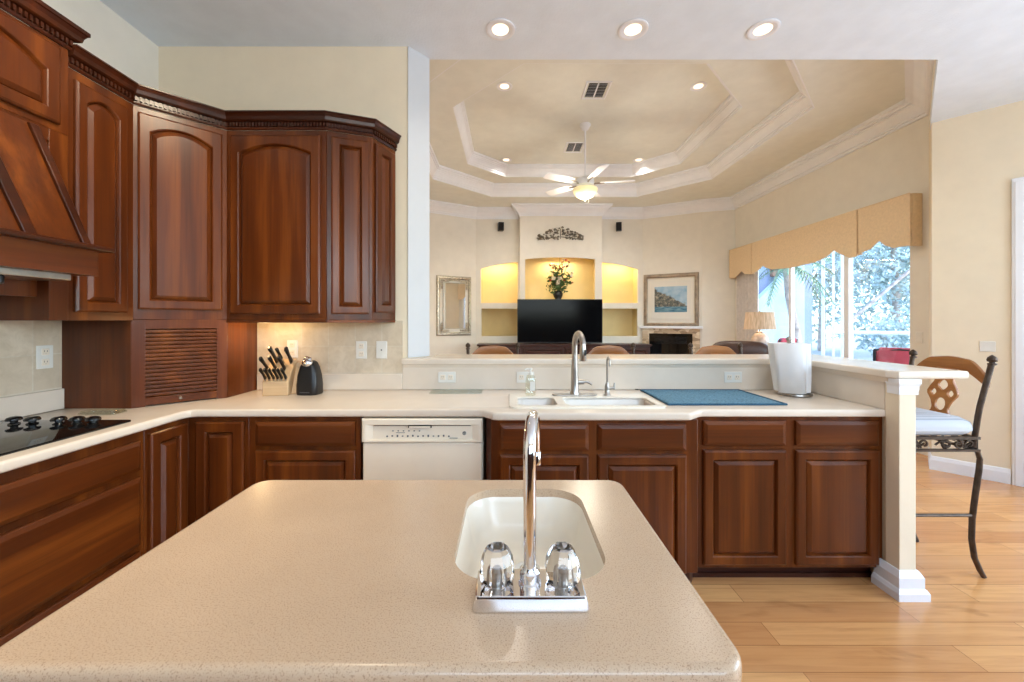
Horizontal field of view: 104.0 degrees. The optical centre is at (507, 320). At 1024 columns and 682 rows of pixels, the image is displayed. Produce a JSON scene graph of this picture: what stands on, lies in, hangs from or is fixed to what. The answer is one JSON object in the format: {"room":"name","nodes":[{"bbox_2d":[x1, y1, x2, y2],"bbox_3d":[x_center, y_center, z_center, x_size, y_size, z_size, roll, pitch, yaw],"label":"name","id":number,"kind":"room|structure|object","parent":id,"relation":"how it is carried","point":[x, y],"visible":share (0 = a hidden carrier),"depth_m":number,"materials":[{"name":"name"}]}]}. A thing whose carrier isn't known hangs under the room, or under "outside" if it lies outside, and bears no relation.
{"room":"kitchen","nodes":[
{"label":"kitchen","id":0,"kind":"room"},
{"bbox_2d":[0,0,158,388],"bbox_3d":[-2.390,-0.280,0.025,0.120,3.300,5.550,0,0,0],"label":"wall","id":1,"kind":"structure","parent":0,"point":[113,40],"depth_m":2.37,"materials":[{"name":"paint"}]},
{"bbox_2d":[0,321,61,397],"bbox_3d":[-2.325,0.174,0.843,0.010,0.352,2.485,0,0,0],"label":"tiles","id":2,"kind":"structure","parent":1,"relation":"attached to","point":[19,375],"depth_m":1.93,"materials":[{"name":"tile"}]},
{"bbox_2d":[36,345,52,368],"bbox_3d":[-2.314,0.180,2.000,0.012,0.116,0.072,0,0,0],"label":"wall outlet","id":3,"kind":"object","parent":2,"relation":"attached to","point":[44,354],"visible":1,"depth_m":1.99,"materials":[{"name":"white plastic"}]},
{"bbox_2d":[0,9,67,320],"bbox_3d":[-2.124,-0.599,1.212,0.408,1.193,1.105,0,0,0],"label":"upper cabinet","id":4,"kind":"object","parent":1,"relation":"attached to","point":[33,67],"visible":0.64,"depth_m":1.67,"materials":[{"name":"brown wood"}]},
{"bbox_2d":[0,0,90,50],"bbox_3d":[-2.108,-1.248,1.237,0.433,0.105,1.154,0,0,0],"label":"crown molding","id":5,"kind":"structure","parent":4,"relation":"attached to","point":[36,14],"depth_m":1.66,"materials":[{"name":"brown wood"}]},
{"bbox_2d":[0,111,114,283],"bbox_3d":[-1.972,-0.464,1.200,0.535,0.663,1.080,0,0,0],"label":"range hood","id":6,"kind":"object","parent":4,"relation":"attached to","point":[43,236],"visible":1,"depth_m":1.53,"materials":[{"name":"brown wood"}]},
{"bbox_2d":[0,227,114,252],"bbox_3d":[-1.823,-0.305,1.200,0.235,0.022,1.080,0,0,0],"label":"mantel shelf","id":7,"kind":"object","parent":6,"relation":"attached to","point":[18,235],"depth_m":1.51,"materials":[{"name":"brown wood"}]},
{"bbox_2d":[68,67,132,320],"bbox_3d":[-2.131,-0.566,1.927,0.395,1.128,0.318,0,0,0],"label":"upper cabinet","id":8,"kind":"object","parent":1,"relation":"attached to","point":[100,121],"visible":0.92,"depth_m":1.91,"materials":[{"name":"brown wood"}]},
{"bbox_2d":[159,47,428,389],"bbox_3d":[-1.442,-0.530,2.808,1.775,3.800,0.283,0,0,0],"label":"wall","id":9,"kind":"structure","parent":0,"point":[371,82],"depth_m":2.67,"materials":[{"name":"paint"}]},
{"bbox_2d":[133,105,226,319],"bbox_3d":[-1.997,-0.569,2.373,0.664,1.122,0.585,0,0,0],"label":"upper cabinet","id":10,"kind":"object","parent":9,"relation":"attached to","point":[180,164],"visible":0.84,"depth_m":2.20,"materials":[{"name":"brown wood"}]},
{"bbox_2d":[226,131,326,322],"bbox_3d":[-1.373,-0.560,2.509,0.592,1.140,0.314,0,0,0],"label":"upper cabinet","id":11,"kind":"object","parent":9,"relation":"attached to","point":[277,180],"visible":0.98,"depth_m":2.35,"materials":[{"name":"brown wood"}]},
{"bbox_2d":[257,321,402,373],"bbox_3d":[-1.210,0.174,2.662,1.020,0.352,0.010,0,0,0],"label":"tiles","id":12,"kind":"structure","parent":9,"relation":"attached to","point":[332,345],"depth_m":2.66,"materials":[{"name":"tile"}]},
{"bbox_2d":[287,340,297,357],"bbox_3d":[-1.430,0.185,2.651,0.072,0.116,0.012,0,0,0],"label":"wall outlet","id":13,"kind":"object","parent":12,"relation":"attached to","point":[292,345],"visible":0.94,"depth_m":2.65,"materials":[{"name":"white plastic"}]},
{"bbox_2d":[356,341,366,358],"bbox_3d":[-0.972,0.192,2.651,0.072,0.116,0.012,0,0,0],"label":"wall outlet","id":14,"kind":"object","parent":12,"relation":"attached to","point":[361,346],"visible":1,"depth_m":2.65,"materials":[{"name":"white plastic"}]},
{"bbox_2d":[376,341,386,358],"bbox_3d":[-0.838,0.192,2.652,0.072,0.116,0.009,0,0,0],"label":"jack plate","id":15,"kind":"object","parent":12,"relation":"attached to","point":[381,346],"visible":1,"depth_m":2.65,"materials":[{"name":"white plastic"}]},
{"bbox_2d":[327,131,395,322],"bbox_3d":[-0.911,-0.560,2.519,0.339,1.140,0.308,0,0,0],"label":"upper cabinet","id":16,"kind":"object","parent":9,"relation":"attached to","point":[360,169],"visible":1,"depth_m":2.42,"materials":[{"name":"brown wood"}]},
{"bbox_2d":[68,44,400,150],"bbox_3d":[-1.387,-1.177,2.305,1.520,0.095,0.396,0,0,-30],"label":"crown molding","id":17,"kind":"structure","parent":16,"relation":"attached to","point":[80,60],"depth_m":2.32,"materials":[{"name":"brown wood"}]},
{"bbox_2d":[408,46,428,357],"bbox_3d":[-0.608,-0.792,2.729,0.004,2.075,0.175,0,0,42],"label":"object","id":18,"kind":"structure","parent":9,"relation":"attached to","point":[418,64],"depth_m":2.72,"materials":[{"name":"paint"}]},
{"bbox_2d":[429,213,475,356],"bbox_3d":[-1.460,-0.505,7.807,1.779,3.750,0.120,0,0,-30],"label":"wall","id":19,"kind":"structure","parent":0,"point":[452,239],"depth_m":7.93,"materials":[{"name":"paint"}]},
{"bbox_2d":[436,275,470,335],"bbox_3d":[-1.064,-0.300,7.939,0.740,1.180,0.046,0,0,-30],"label":"wall mirror","id":20,"kind":"object","parent":19,"relation":"attached to","point":[453,293],"visible":1,"depth_m":7.93,"materials":[{"name":"silver metal"}]},
{"bbox_2d":[476,219,519,348],"bbox_3d":[-0.210,-0.505,8.405,0.900,3.750,0.410,0,0,0],"label":"wall","id":21,"kind":"structure","parent":0,"point":[494,247],"depth_m":8.20,"materials":[{"name":"paint"}]},
{"bbox_2d":[498,222,503,231],"bbox_3d":[-0.151,-1.910,8.124,0.110,0.170,0.154,0,0,-14],"label":"wall speaker","id":22,"kind":"object","parent":21,"relation":"attached to","point":[500,224],"visible":1,"depth_m":8.06,"materials":[{"name":"black plastic"}]},
{"bbox_2d":[455,497,603,579],"bbox_3d":[0.042,0.526,0.894,0.296,0.107,0.388,0,0,0],"label":"sink","id":23,"kind":"object","parent":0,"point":[486,520],"depth_m":1.04,"materials":[{"name":"white ceramic"}]},
{"bbox_2d":[520,216,601,298],"bbox_3d":[1.055,-0.505,8.180,1.630,3.750,0.460,0,0,0],"label":"wall","id":24,"kind":"structure","parent":0,"point":[590,227],"depth_m":7.95,"materials":[{"name":"paint"}]},
{"bbox_2d":[545,258,573,298],"bbox_3d":[1.052,-0.876,8.153,0.584,0.963,0.276,0,0,-9],"label":"flower arrangement","id":25,"kind":"object","parent":24,"relation":"in","point":[557,284],"visible":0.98,"depth_m":8.12,"materials":[{"name":"plant"}]},
{"bbox_2d":[537,226,583,239],"bbox_3d":[1.035,-1.738,7.916,0.951,0.275,0.063,0,0,0],"label":"wall sculpture","id":26,"kind":"object","parent":24,"relation":"attached to","point":[554,229],"visible":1,"depth_m":7.91,"materials":[{"name":"grey metal"}]},
{"bbox_2d":[100,0,1023,129],"bbox_3d":[1.265,-1.890,0.545,7.430,0.120,6.590,0,0,0],"label":"ceiling","id":27,"kind":"structure","parent":0,"point":[976,46],"depth_m":2.50,"materials":[{"name":"paint"}]},
{"bbox_2d":[486,18,514,40],"bbox_3d":[-0.048,-1.825,2.510,0.184,0.008,0.184,0,0,0],"label":"recessed light","id":28,"kind":"object","parent":27,"relation":"in","point":[499,29],"visible":1,"depth_m":2.50,"materials":[{"name":"white paint"}]},
{"bbox_2d":[618,18,648,40],"bbox_3d":[0.785,-1.825,2.510,0.184,0.008,0.184,0,0,0],"label":"recessed light","id":29,"kind":"object","parent":27,"relation":"in","point":[633,29],"visible":1,"depth_m":2.50,"materials":[{"name":"white paint"}]},
{"bbox_2d":[746,18,780,40],"bbox_3d":[1.600,-1.825,2.510,0.184,0.008,0.184,0,0,0],"label":"recessed light","id":30,"kind":"object","parent":27,"relation":"in","point":[763,29],"visible":1,"depth_m":2.50,"materials":[{"name":"white paint"}]},
{"bbox_2d":[464,64,729,163],"bbox_3d":[1.055,-2.640,5.440,3.490,0.220,3.160,0,0,0],"label":"ceiling","id":31,"kind":"structure","parent":0,"point":[647,111],"depth_m":5.18,"materials":[{"name":"paint"}]},
{"bbox_2d":[497,82,512,90],"bbox_3d":[-0.040,-2.695,4.600,0.184,0.008,0.184,0,0,0],"label":"recessed light","id":32,"kind":"object","parent":31,"relation":"in","point":[502,86],"visible":1,"depth_m":4.60,"materials":[{"name":"white paint"}]},
{"bbox_2d":[563,142,583,152],"bbox_3d":[1.030,-2.694,6.220,0.294,0.012,0.364,0,0,0],"label":"ceiling vent","id":33,"kind":"object","parent":31,"relation":"in","point":[572,146],"visible":0.98,"depth_m":6.21,"materials":[{"name":"white metal"}]},
{"bbox_2d":[543,122,634,200],"bbox_3d":[1.087,-2.140,5.478,1.266,1.120,1.273,0,0,0],"label":"ceiling fan","id":34,"kind":"object","parent":31,"relation":"hanging from","point":[584,189],"visible":1,"depth_m":5.41,"materials":[{"name":"white paint"}]},
{"bbox_2d":[581,81,612,98],"bbox_3d":[1.030,-2.694,4.680,0.294,0.012,0.364,0,0,0],"label":"ceiling vent","id":35,"kind":"object","parent":31,"relation":"in","point":[595,88],"visible":1,"depth_m":4.66,"materials":[{"name":"white metal"}]},
{"bbox_2d":[453,64,741,176],"bbox_3d":[1.055,-2.607,5.440,3.410,0.185,3.080,0,0,0],"label":"trim","id":36,"kind":"structure","parent":31,"relation":"attached to","point":[730,106],"depth_m":6.52,"materials":[{"name":"white paint"}]},
{"bbox_2d":[690,82,706,90],"bbox_3d":[2.190,-2.695,4.600,0.184,0.008,0.184,0,0,0],"label":"recessed light","id":37,"kind":"object","parent":31,"relation":"in","point":[698,86],"visible":1,"depth_m":4.60,"materials":[{"name":"white paint"}]},
{"bbox_2d":[429,60,798,182],"bbox_3d":[1.040,-2.440,5.385,4.620,0.240,4.110,0,0,0],"label":"ceiling","id":38,"kind":"structure","parent":0,"point":[760,87],"depth_m":4.47,"materials":[{"name":"paint"}]},
{"bbox_2d":[602,219,642,342],"bbox_3d":[2.305,-0.505,8.405,0.910,3.750,0.410,0,0,0],"label":"wall","id":39,"kind":"structure","parent":0,"point":[624,247],"depth_m":8.20,"materials":[{"name":"paint"}]},
{"bbox_2d":[616,222,621,231],"bbox_3d":[2.251,-1.910,8.124,0.110,0.170,0.154,0,0,14],"label":"wall speaker","id":40,"kind":"object","parent":39,"relation":"attached to","point":[618,224],"visible":1,"depth_m":8.05,"materials":[{"name":"black plastic"}]},
{"bbox_2d":[429,60,904,206],"bbox_3d":[1.025,-2.320,5.550,6.750,0.060,5.500,0,0,0],"label":"ceiling","id":41,"kind":"structure","parent":0,"point":[844,94],"depth_m":4.81,"materials":[{"name":"paint"}]},
{"bbox_2d":[643,212,701,347],"bbox_3d":[3.269,-0.505,7.982,1.102,3.750,0.120,0,0,29],"label":"wall","id":42,"kind":"structure","parent":0,"point":[671,244],"depth_m":7.91,"materials":[{"name":"paint"}]},
{"bbox_2d":[644,272,698,325],"bbox_3d":[3.216,-0.415,7.920,1.020,1.050,0.038,0,0,29],"label":"framed painting","id":43,"kind":"object","parent":42,"relation":"attached to","point":[669,299],"visible":0.96,"depth_m":7.91,"materials":[{"name":"grey metal"}]},
{"bbox_2d":[702,210,734,346],"bbox_3d":[4.007,-0.505,7.638,0.563,3.750,0.120,0,0,17],"label":"wall","id":44,"kind":"structure","parent":0,"point":[718,227],"depth_m":7.58,"materials":[{"name":"paint"}]},
{"bbox_2d":[735,115,928,455],"bbox_3d":[4.330,-0.505,5.775,0.140,3.750,3.450,0,0,0],"label":"wall","id":45,"kind":"structure","parent":0,"point":[896,164],"depth_m":4.74,"materials":[{"name":"paint"}]},
{"bbox_2d":[736,270,758,340],"bbox_3d":[4.225,0.110,7.070,0.042,2.480,0.620,0,0,0],"label":"curtain","id":46,"kind":"object","parent":45,"relation":"hanging from","point":[747,285],"visible":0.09,"depth_m":7.08,"materials":[{"name":"fabric"}]},
{"bbox_2d":[789,256,852,358],"bbox_3d":[4.330,0.140,5.670,0.060,2.420,2.868,0,0,0],"label":"door","id":47,"kind":"structure","parent":45,"relation":"in","point":[848,262],"depth_m":5.08,"materials":[{"name":"white paint"}]},
{"bbox_2d":[729,193,921,278],"bbox_3d":[4.190,-1.040,5.790,0.135,0.561,3.360,0,0,0],"label":"valance","id":48,"kind":"object","parent":45,"relation":"attached to","point":[895,222],"visible":1,"depth_m":4.95,"materials":[{"name":"fabric"}]},
{"bbox_2d":[812,392,884,572],"bbox_3d":[0.676,0.829,2.430,2.697,1.082,0.740,0,0,0],"label":"wall","id":49,"kind":"structure","parent":0,"point":[883,418],"depth_m":2.08,"materials":[{"name":"paint"}]},
{"bbox_2d":[402,354,968,381],"bbox_3d":[0.790,0.282,2.485,2.980,0.068,1.010,0,0,0],"label":"bar ledge","id":50,"kind":"object","parent":49,"relation":"on","point":[858,368],"visible":0.94,"depth_m":2.63,"materials":[{"name":"beige stone"}]},
{"bbox_2d":[691,452,1023,681],"bbox_3d":[1.300,1.410,3.000,7.500,0.080,11.500,0,0,0],"label":"floor","id":51,"kind":"structure","parent":0,"point":[781,629],"depth_m":1.88,"materials":[{"name":"brown wood"}]},
{"bbox_2d":[0,431,142,646],"bbox_3d":[-1.965,0.934,1.354,0.640,0.872,0.948,0,0,0],"label":"base cabinet","id":52,"kind":"object","parent":51,"relation":"on","point":[71,521],"visible":0.62,"depth_m":1.49,"materials":[{"name":"brown wood"}]},
{"bbox_2d":[143,417,248,554],"bbox_3d":[-1.817,0.934,2.237,0.935,0.872,0.815,0,0,0],"label":"base cabinet","id":53,"kind":"object","parent":51,"relation":"on","point":[192,466],"visible":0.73,"depth_m":2.06,"materials":[{"name":"brown wood"}]},
{"bbox_2d":[0,365,884,473],"bbox_3d":[-0.188,0.393,1.133,4.284,0.207,3.066,0,0,0],"label":"countertop","id":54,"kind":"structure","parent":53,"relation":"on","point":[476,392],"depth_m":2.19,"materials":[{"name":"beige stone"}]},
{"bbox_2d":[0,416,130,455],"bbox_3d":[-1.979,0.446,1.380,0.542,0.060,0.880,0,0,0],"label":"cooktop","id":55,"kind":"object","parent":54,"relation":"in","point":[17,433],"visible":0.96,"depth_m":1.65,"materials":[{"name":"black glass"}]},
{"bbox_2d":[62,319,256,407],"bbox_3d":[-1.921,0.223,2.283,0.879,0.464,0.255,0,0,-41],"label":"appliance garage","id":56,"kind":"object","parent":54,"relation":"on","point":[106,364],"visible":0.97,"depth_m":2.15,"materials":[{"name":"brown wood"}]},
{"bbox_2d":[262,359,300,395],"bbox_3d":[-1.408,0.349,2.520,0.186,0.214,0.175,0,0,-8],"label":"knife block","id":57,"kind":"object","parent":54,"relation":"on","point":[269,388],"visible":0.62,"depth_m":2.45,"materials":[{"name":"brown wood"}]},
{"bbox_2d":[259,356,268,372],"bbox_3d":[-1.484,0.273,2.445,0.019,0.122,0.128,0,0,-2],"label":"knife","id":58,"kind":"object","parent":57,"relation":"in","point":[261,359],"visible":0.71,"depth_m":2.42,"materials":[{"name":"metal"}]},
{"bbox_2d":[267,355,277,369],"bbox_3d":[-1.438,0.268,2.452,0.019,0.126,0.131,0,0,-5],"label":"knife","id":59,"kind":"object","parent":57,"relation":"in","point":[269,357],"visible":0.76,"depth_m":2.43,"materials":[{"name":"metal"}]},
{"bbox_2d":[268,346,278,363],"bbox_3d":[-1.455,0.219,2.489,0.022,0.138,0.144,0,0,-5],"label":"knife","id":60,"kind":"object","parent":57,"relation":"in","point":[270,349],"visible":0.86,"depth_m":2.47,"materials":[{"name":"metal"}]},
{"bbox_2d":[277,355,285,371],"bbox_3d":[-1.388,0.268,2.459,0.019,0.125,0.131,0,0,-8],"label":"knife","id":61,"kind":"object","parent":57,"relation":"in","point":[279,359],"visible":0.91,"depth_m":2.44,"materials":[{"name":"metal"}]},
{"bbox_2d":[284,347,292,363],"bbox_3d":[-1.370,0.222,2.505,0.022,0.132,0.137,0,0,-9],"label":"knife","id":62,"kind":"object","parent":57,"relation":"in","point":[286,350],"visible":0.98,"depth_m":2.49,"materials":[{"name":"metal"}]},
{"bbox_2d":[296,356,322,395],"bbox_3d":[-1.238,0.335,2.496,0.134,0.242,0.124,0,0,4],"label":"can opener","id":63,"kind":"object","parent":54,"relation":"on","point":[309,377],"visible":1,"depth_m":2.45,"materials":[{"name":"black plastic"}]},
{"bbox_2d":[438,372,455,382],"bbox_3d":[-0.405,0.372,2.646,0.116,0.072,0.012,0,0,0],"label":"wall outlet","id":64,"kind":"object","parent":54,"relation":"attached to","point":[443,377],"visible":1,"depth_m":2.65,"materials":[{"name":"white plastic"}]},
{"bbox_2d":[517,372,533,382],"bbox_3d":[0.115,0.372,2.646,0.116,0.072,0.012,0,0,0],"label":"wall outlet","id":65,"kind":"object","parent":54,"relation":"attached to","point":[522,377],"visible":0.91,"depth_m":2.65,"materials":[{"name":"white plastic"}]},
{"bbox_2d":[472,410,588,612],"bbox_3d":[0.036,0.308,0.707,0.184,0.294,0.167,0,0,0],"label":"bar faucet","id":66,"kind":"object","parent":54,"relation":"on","point":[500,587],"visible":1,"depth_m":0.64,"materials":[{"name":"silver metal"}]},
{"bbox_2d":[552,331,596,395],"bbox_3d":[0.400,0.251,2.330,0.270,0.389,0.200,0,0,0],"label":"kitchen faucet","id":67,"kind":"object","parent":54,"relation":"on","point":[575,382],"visible":1,"depth_m":2.38,"materials":[{"name":"metal"}]},
{"bbox_2d":[509,393,665,408],"bbox_3d":[0.420,0.540,2.285,0.830,0.188,0.424,0,0,0],"label":"sink","id":68,"kind":"object","parent":54,"relation":"in","point":[516,400],"visible":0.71,"depth_m":2.35,"materials":[{"name":"ceramic"}]},
{"bbox_2d":[525,368,534,390],"bbox_3d":[0.133,0.363,2.399,0.067,0.164,0.041,0,0,0],"label":"soap bottle","id":69,"kind":"object","parent":68,"relation":"on","point":[532,384],"visible":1,"depth_m":2.38,"materials":[{"name":"white plastic"}]},
{"bbox_2d":[603,356,614,395],"bbox_3d":[0.596,0.326,2.385,0.063,0.238,0.086,0,0,36],"label":"filter faucet","id":70,"kind":"object","parent":54,"relation":"on","point":[608,388],"visible":1,"depth_m":2.39,"materials":[{"name":"metal"}]},
{"bbox_2d":[635,389,787,404],"bbox_3d":[1.169,0.452,2.390,0.676,0.014,0.469,0,0,0],"label":"drying mat","id":71,"kind":"object","parent":54,"relation":"on","point":[667,396],"visible":1,"depth_m":2.34,"materials":[{"name":"blue fabric"}]},
{"bbox_2d":[724,372,741,382],"bbox_3d":[1.490,0.372,2.646,0.116,0.072,0.012,0,0,0],"label":"wall outlet","id":72,"kind":"object","parent":54,"relation":"attached to","point":[729,377],"visible":1,"depth_m":2.65,"materials":[{"name":"white plastic"}]},
{"bbox_2d":[768,336,812,397],"bbox_3d":[1.732,0.276,2.466,0.242,0.360,0.228,0,0,0],"label":"paper towel holder","id":73,"kind":"object","parent":54,"relation":"on","point":[790,363],"visible":1,"depth_m":2.38,"materials":[{"name":"white paper"}]},
{"bbox_2d":[249,417,363,486],"bbox_3d":[-1.059,0.934,2.355,0.582,0.872,0.580,0,0,0],"label":"base cabinet","id":74,"kind":"object","parent":51,"relation":"on","point":[280,448],"visible":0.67,"depth_m":2.06,"materials":[{"name":"brown wood"}]},
{"bbox_2d":[0,480,741,681],"bbox_3d":[-0.198,0.913,0.840,1.044,0.914,0.636,0,0,0],"label":"kitchen island","id":75,"kind":"object","parent":51,"relation":"on","point":[283,580],"visible":0.88,"depth_m":0.65,"materials":[{"name":"beige stone"}]},
{"bbox_2d":[362,417,485,479],"bbox_3d":[-0.441,0.936,2.344,0.622,0.868,0.592,0,0,0],"label":"dishwasher","id":76,"kind":"object","parent":51,"relation":"on","point":[394,448],"visible":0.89,"depth_m":2.06,"materials":[{"name":"beige plastic"}]},
{"bbox_2d":[482,417,485,479],"bbox_3d":[-0.441,0.886,2.365,0.622,0.768,0.550,0,0,0],"label":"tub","id":77,"kind":"object","parent":76,"relation":"in","point":[484,419],"depth_m":2.21,"materials":[{"name":"ceramic"}]},
{"bbox_2d":[466,343,519,353],"bbox_3d":[-0.126,0.775,3.065,0.451,1.193,0.531,0,0,0],"label":"bar stool","id":78,"kind":"object","parent":51,"relation":"on","point":[492,349],"visible":0.12,"depth_m":3.30,"materials":[{"name":"metal"}]},
{"bbox_2d":[477,343,651,353],"bbox_3d":[1.050,0.902,7.678,3.260,0.935,0.485,0,0,0],"label":"media console","id":79,"kind":"object","parent":51,"relation":"on","point":[525,348],"visible":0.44,"depth_m":7.44,"materials":[{"name":"brown wood"}]},
{"bbox_2d":[517,299,601,343],"bbox_3d":[1.000,0.008,7.715,1.640,0.857,0.214,0,0,0],"label":"television","id":80,"kind":"object","parent":79,"relation":"on","point":[538,320],"visible":0.91,"depth_m":7.70,"materials":[{"name":"black plastic"}]},
{"bbox_2d":[486,418,697,582],"bbox_3d":[0.435,0.934,2.315,1.100,0.872,0.640,0,0,0],"label":"base cabinet","id":81,"kind":"object","parent":51,"relation":"on","point":[655,461],"visible":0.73,"depth_m":2.00,"materials":[{"name":"brown wood"}]},
{"bbox_2d":[588,343,635,353],"bbox_3d":[0.830,0.775,3.065,0.451,1.193,0.531,0,0,0],"label":"bar stool","id":82,"kind":"object","parent":51,"relation":"on","point":[607,349],"visible":0.07,"depth_m":3.30,"materials":[{"name":"wood"}]},
{"bbox_2d":[639,326,702,353],"bbox_3d":[3.201,0.735,7.894,1.160,1.270,0.099,0,0,29],"label":"fireplace","id":83,"kind":"object","parent":51,"relation":"on","point":[663,339],"visible":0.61,"depth_m":7.89,"materials":[{"name":"stone"}]},
{"bbox_2d":[688,343,742,353],"bbox_3d":[1.715,0.775,3.065,0.451,1.193,0.531,0,0,0],"label":"bar stool","id":84,"kind":"object","parent":51,"relation":"on","point":[714,349],"visible":0.06,"depth_m":3.30,"materials":[{"name":"metal"}]},
{"bbox_2d":[713,341,768,353],"bbox_3d":[2.855,0.759,4.922,1.069,1.061,1.020,0,0,30],"label":"recliner","id":85,"kind":"object","parent":51,"relation":"on","point":[749,347],"visible":0.09,"depth_m":4.46,"materials":[{"name":"brown leather"}]},
{"bbox_2d":[692,417,881,576],"bbox_3d":[1.468,0.934,2.360,0.967,0.872,0.590,0,0,0],"label":"base cabinet","id":86,"kind":"object","parent":51,"relation":"on","point":[778,496],"visible":0.86,"depth_m":2.06,"materials":[{"name":"brown wood"}]},
{"bbox_2d":[909,349,997,578],"bbox_3d":[2.305,0.775,2.310,0.531,1.193,0.451,0,0,0],"label":"bar stool","id":87,"kind":"object","parent":51,"relation":"on","point":[933,422],"visible":0.52,"depth_m":2.13,"materials":[{"name":"metal"}]},
{"bbox_2d":[916,407,972,434],"bbox_3d":[2.295,0.561,2.310,0.391,0.104,0.402,0,0,0],"label":"seat cushion","id":88,"kind":"object","parent":87,"relation":"on","point":[933,421],"depth_m":2.12,"materials":[{"name":"fabric"}]},
{"bbox_3d":[3.460,0.993,5.500,0.660,0.755,0.660,0,0,0],"label":"side table","id":89,"kind":"object","parent":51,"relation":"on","visible":0},
{"bbox_2d":[743,310,775,344],"bbox_3d":[3.460,0.234,5.500,0.384,0.760,0.384,0,0,0],"label":"table lamp","id":90,"kind":"object","parent":89,"relation":"on","point":[759,320],"visible":0.73,"depth_m":5.38,"materials":[{"name":"fabric"}]},
{"bbox_2d":[871,378,930,601],"bbox_3d":[1.984,0.829,2.124,0.155,1.082,0.351,0,0,0],"label":"column","id":91,"kind":"structure","parent":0,"point":[897,575],"depth_m":1.99,"materials":[{"name":"paint"}]},
{"bbox_2d":[929,60,935,123],"bbox_3d":[2.032,-2.165,2.947,5.113,0.430,1.015,0,0,-15],"label":"wall","id":92,"kind":"structure","parent":0,"point":[934,60],"depth_m":3.43,"materials":[{"name":"paint"}]},
{"bbox_2d":[429,60,814,196],"bbox_3d":[1.040,-2.402,5.385,4.520,0.215,4.010,0,0,0],"label":"trim","id":93,"kind":"structure","parent":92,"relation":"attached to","point":[798,105],"depth_m":6.55,"materials":[{"name":"white paint"}]},
{"bbox_2d":[429,60,933,218],"bbox_3d":[1.030,-2.188,5.500,6.460,0.205,5.400,0,0,0],"label":"trim","id":94,"kind":"structure","parent":92,"relation":"attached to","point":[915,106],"depth_m":6.21,"materials":[{"name":"white paint"}]},
{"bbox_2d":[929,100,1023,483],"bbox_3d":[4.622,-0.680,3.446,0.685,4.100,1.394,0,0,-43],"label":"wall","id":95,"kind":"structure","parent":0,"point":[975,158],"depth_m":3.51,"materials":[{"name":"paint"}]},
{"bbox_2d":[928,447,1010,483],"bbox_3d":[4.063,1.308,3.673,0.331,0.125,0.636,0,0,0],"label":"baseboard","id":96,"kind":"structure","parent":95,"relation":"attached to","point":[992,473],"depth_m":3.54,"materials":[{"name":"white paint"}]},
{"bbox_2d":[979,341,995,351],"bbox_3d":[4.140,0.220,3.454,0.011,0.090,0.090,0,0,-43],"label":"light switch","id":97,"kind":"object","parent":95,"relation":"attached to","point":[985,346],"visible":1,"depth_m":3.45,"materials":[{"name":"white plastic"}]},
{"bbox_2d":[1012,177,1023,486],"bbox_3d":[4.491,0.089,3.057,0.033,2.563,0.800,0,0,-43],"label":"door","id":98,"kind":"structure","parent":95,"relation":"in","point":[1017,183],"depth_m":3.32,"materials":[{"name":"white paint"}]},
{"label":"outside","id":99,"kind":"structure","parent":0,"visible":0},
{"bbox_2d":[812,340,909,360],"bbox_3d":[17.210,1.440,12.000,25.580,0.100,36.000,0,0,0],"label":"patio","id":100,"kind":"structure","parent":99,"point":[861,354],"depth_m":18.85,"materials":[{"name":"white"}]},
{"bbox_2d":[759,263,811,353],"bbox_3d":[7.025,-1.210,13.800,4.650,5.200,4.000,0,0,0],"label":"house wing","id":101,"kind":"object","parent":100,"relation":"on","point":[803,297],"visible":0.2,"depth_m":11.80,"materials":[{"name":"paint"}]},
{"bbox_2d":[759,257,836,342],"bbox_3d":[6.928,-0.099,9.900,2.011,3.002,2.066,0,0,0],"label":"palm tree","id":102,"kind":"object","parent":100,"relation":"on","point":[785,271],"visible":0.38,"depth_m":9.83,"materials":[{"name":"green plant"}]},
{"bbox_2d":[812,249,890,350],"bbox_3d":[14.495,-2.547,18.467,5.358,7.881,5.201,0,0,0],"label":"leafy tree","id":103,"kind":"object","parent":100,"relation":"on","point":[838,255],"visible":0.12,"depth_m":18.05,"materials":[{"name":"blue plant"}]},
{"bbox_2d":[816,241,909,338],"bbox_3d":[14.459,-2.256,15.015,4.684,7.299,4.564,0,0,0],"label":"leafy tree","id":104,"kind":"object","parent":100,"relation":"on","point":[898,260],"visible":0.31,"depth_m":14.84,"materials":[{"name":"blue plant"}]},
{"bbox_2d":[821,251,909,357],"bbox_3d":[11.271,-0.710,9.065,6.738,4.200,0.342,0,0,28],"label":"screen enclosure","id":105,"kind":"object","parent":100,"relation":"on","point":[833,331],"visible":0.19,"depth_m":10.47,"materials":[{"name":"white paint"}]},
{"bbox_2d":[853,314,909,355],"bbox_3d":[12.557,0.582,13.178,2.050,1.646,2.037,0,0,0],"label":"shrub","id":106,"kind":"object","parent":100,"relation":"on","point":[881,340],"visible":0.6,"depth_m":13.10,"materials":[{"name":"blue plant"}]},
{"bbox_2d":[873,347,909,364],"bbox_3d":[5.568,0.881,5.712,0.596,1.021,0.696,0,0,40],"label":"patio chair","id":107,"kind":"object","parent":100,"relation":"on","point":[883,354],"visible":0.15,"depth_m":5.52,"materials":[{"name":"red fabric"}]},
{"bbox_2d":[880,245,909,335],"bbox_3d":[17.497,-2.037,16.003,4.468,6.860,4.466,0,0,0],"label":"leafy tree","id":108,"kind":"object","parent":100,"relation":"on","point":[902,282],"visible":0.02,"depth_m":16.70,"materials":[{"name":"green plant"}]},
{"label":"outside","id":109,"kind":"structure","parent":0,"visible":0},
{"bbox_2d":[853,269,909,319],"bbox_3d":[11.994,-1.273,12.261,3.274,2.967,0.110,0,0,5],"label":"beam","id":110,"kind":"structure","parent":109,"point":[907,272],"depth_m":12.27,"materials":[{"name":"white metal"}]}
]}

